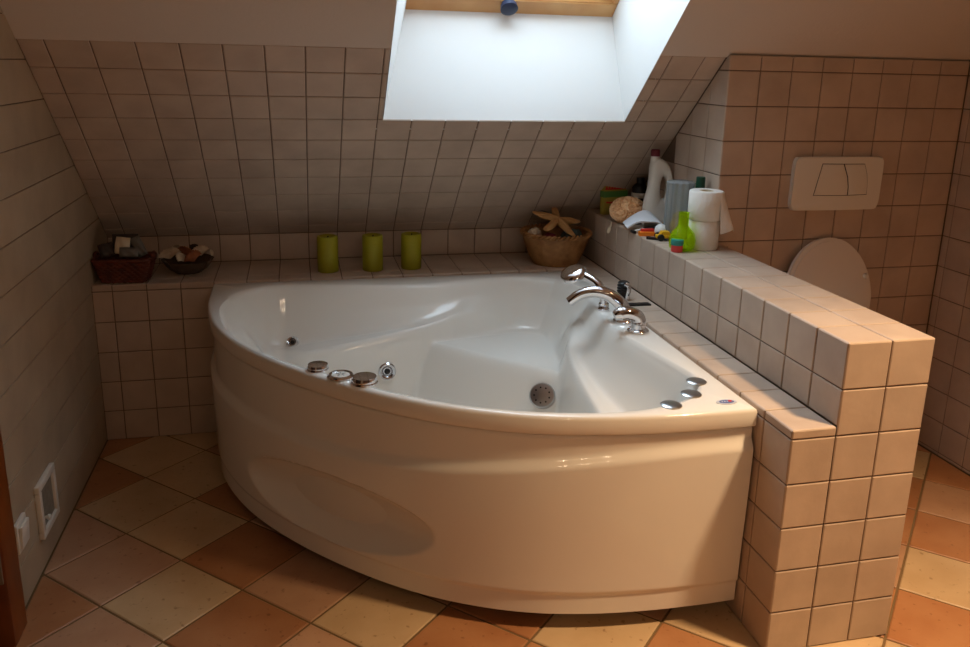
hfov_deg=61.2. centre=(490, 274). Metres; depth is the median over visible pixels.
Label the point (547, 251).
wicker basket
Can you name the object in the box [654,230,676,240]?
toy car
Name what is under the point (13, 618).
door
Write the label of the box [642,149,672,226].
detergent bottle
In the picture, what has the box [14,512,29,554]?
light switch
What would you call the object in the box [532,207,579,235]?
starfish
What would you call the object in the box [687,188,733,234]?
toilet roll
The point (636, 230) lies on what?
razor
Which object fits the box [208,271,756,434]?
basin
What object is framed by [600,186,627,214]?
carton
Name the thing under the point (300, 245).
wall
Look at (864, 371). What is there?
wall partition
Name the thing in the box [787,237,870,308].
toilet
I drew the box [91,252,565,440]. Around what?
wall
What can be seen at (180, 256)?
seashell
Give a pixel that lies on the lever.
(624, 288)
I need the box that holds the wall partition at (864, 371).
[578,209,934,645]
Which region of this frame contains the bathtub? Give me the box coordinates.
[208,263,756,613]
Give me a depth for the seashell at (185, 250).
2.97 m
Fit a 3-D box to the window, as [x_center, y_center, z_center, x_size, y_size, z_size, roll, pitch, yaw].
[0.164,-0.953,2.196,0.896,1.186,1.294,-2,15,-13]
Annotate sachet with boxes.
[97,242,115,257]
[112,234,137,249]
[114,237,129,253]
[119,247,137,256]
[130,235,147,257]
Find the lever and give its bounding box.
[617,280,630,300]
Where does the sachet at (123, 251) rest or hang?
in the wicker basket at (111, 269)
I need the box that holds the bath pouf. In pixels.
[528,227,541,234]
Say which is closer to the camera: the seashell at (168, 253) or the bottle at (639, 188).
the seashell at (168, 253)
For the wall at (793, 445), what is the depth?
1.90 m
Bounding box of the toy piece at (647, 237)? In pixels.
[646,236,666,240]
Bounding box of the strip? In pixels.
[628,302,650,305]
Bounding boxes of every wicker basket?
[90,250,157,282]
[520,223,591,267]
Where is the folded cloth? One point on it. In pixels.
(644, 216)
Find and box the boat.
[638,228,654,235]
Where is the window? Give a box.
[376,0,689,129]
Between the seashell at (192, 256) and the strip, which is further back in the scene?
the seashell at (192, 256)
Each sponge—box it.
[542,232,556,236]
[609,196,642,222]
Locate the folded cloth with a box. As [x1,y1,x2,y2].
[622,210,666,228]
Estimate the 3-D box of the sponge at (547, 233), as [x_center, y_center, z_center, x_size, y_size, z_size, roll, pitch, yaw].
[0.225,-0.139,3.154,0.068,0.050,0.055,-2,15,-13]
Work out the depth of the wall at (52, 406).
2.22 m
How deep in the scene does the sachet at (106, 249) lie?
2.79 m
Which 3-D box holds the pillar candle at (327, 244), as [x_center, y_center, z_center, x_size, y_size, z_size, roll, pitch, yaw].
[-0.600,-0.077,3.013,0.076,0.133,0.076,-2,15,-13]
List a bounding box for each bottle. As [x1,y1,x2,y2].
[631,177,646,201]
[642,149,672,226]
[669,211,684,235]
[695,176,705,187]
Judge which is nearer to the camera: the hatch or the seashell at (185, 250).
the hatch
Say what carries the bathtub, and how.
on the floor
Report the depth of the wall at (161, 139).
2.72 m
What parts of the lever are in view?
lever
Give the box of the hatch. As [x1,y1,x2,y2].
[34,462,59,539]
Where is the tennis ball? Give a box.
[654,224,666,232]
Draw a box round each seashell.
[157,247,180,258]
[176,252,184,260]
[178,246,192,255]
[184,250,201,261]
[192,245,209,255]
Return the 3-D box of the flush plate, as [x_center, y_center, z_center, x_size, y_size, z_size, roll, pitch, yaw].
[1.144,-0.301,2.713,0.332,0.176,0.021,-2,15,-13]
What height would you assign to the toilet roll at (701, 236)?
0.095 m
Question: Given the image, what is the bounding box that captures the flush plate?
[788,156,883,210]
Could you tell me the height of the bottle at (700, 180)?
0.220 m
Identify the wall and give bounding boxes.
[0,6,106,606]
[16,39,726,236]
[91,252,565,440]
[107,227,527,263]
[578,255,835,646]
[645,55,969,333]
[918,60,969,475]
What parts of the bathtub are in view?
control knob, control knob, spout, valve lever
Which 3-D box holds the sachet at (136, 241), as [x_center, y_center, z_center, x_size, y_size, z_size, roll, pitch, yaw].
[-1.214,-0.097,2.825,0.058,0.077,0.028,9,16,28]
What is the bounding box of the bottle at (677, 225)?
[669,211,684,235]
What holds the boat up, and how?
on the wall partition at (864, 371)
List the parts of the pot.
pot, lid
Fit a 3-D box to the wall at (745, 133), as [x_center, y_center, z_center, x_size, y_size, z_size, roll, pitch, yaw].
[1.073,-0.133,3.248,0.935,1.398,0.935,-2,15,-13]
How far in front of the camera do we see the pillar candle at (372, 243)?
3.02 m
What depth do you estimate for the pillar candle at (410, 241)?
3.06 m
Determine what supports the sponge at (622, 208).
on the wall partition at (864, 371)
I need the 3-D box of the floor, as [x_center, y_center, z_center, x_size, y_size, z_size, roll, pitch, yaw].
[0.344,1.009,1.643,3.379,0.110,4.287,-2,15,-13]
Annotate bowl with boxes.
[161,254,213,274]
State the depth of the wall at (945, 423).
2.84 m
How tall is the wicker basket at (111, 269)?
0.101 m
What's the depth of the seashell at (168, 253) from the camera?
2.93 m
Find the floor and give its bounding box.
[16,432,969,646]
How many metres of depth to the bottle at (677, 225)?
2.78 m
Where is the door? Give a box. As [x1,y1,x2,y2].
[0,428,26,646]
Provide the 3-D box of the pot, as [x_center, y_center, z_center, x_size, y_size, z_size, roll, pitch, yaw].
[0.587,-0.092,2.580,0.041,0.041,0.041,-2,15,-13]
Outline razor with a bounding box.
[630,228,640,233]
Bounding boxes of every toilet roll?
[686,219,719,250]
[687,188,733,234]
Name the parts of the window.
handle, frame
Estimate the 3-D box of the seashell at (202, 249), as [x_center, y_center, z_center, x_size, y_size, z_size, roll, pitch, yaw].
[-1.058,-0.088,2.979,0.068,0.035,0.026,-3,15,-18]
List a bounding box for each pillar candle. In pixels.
[317,234,338,272]
[362,233,382,271]
[401,232,420,269]
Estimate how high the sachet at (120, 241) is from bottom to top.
0.059 m
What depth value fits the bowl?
2.93 m
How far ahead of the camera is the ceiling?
2.31 m
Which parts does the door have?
strike plate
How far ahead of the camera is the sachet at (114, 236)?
2.83 m
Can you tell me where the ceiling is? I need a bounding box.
[0,0,969,60]
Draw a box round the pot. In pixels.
[671,238,683,252]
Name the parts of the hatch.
door panel, knob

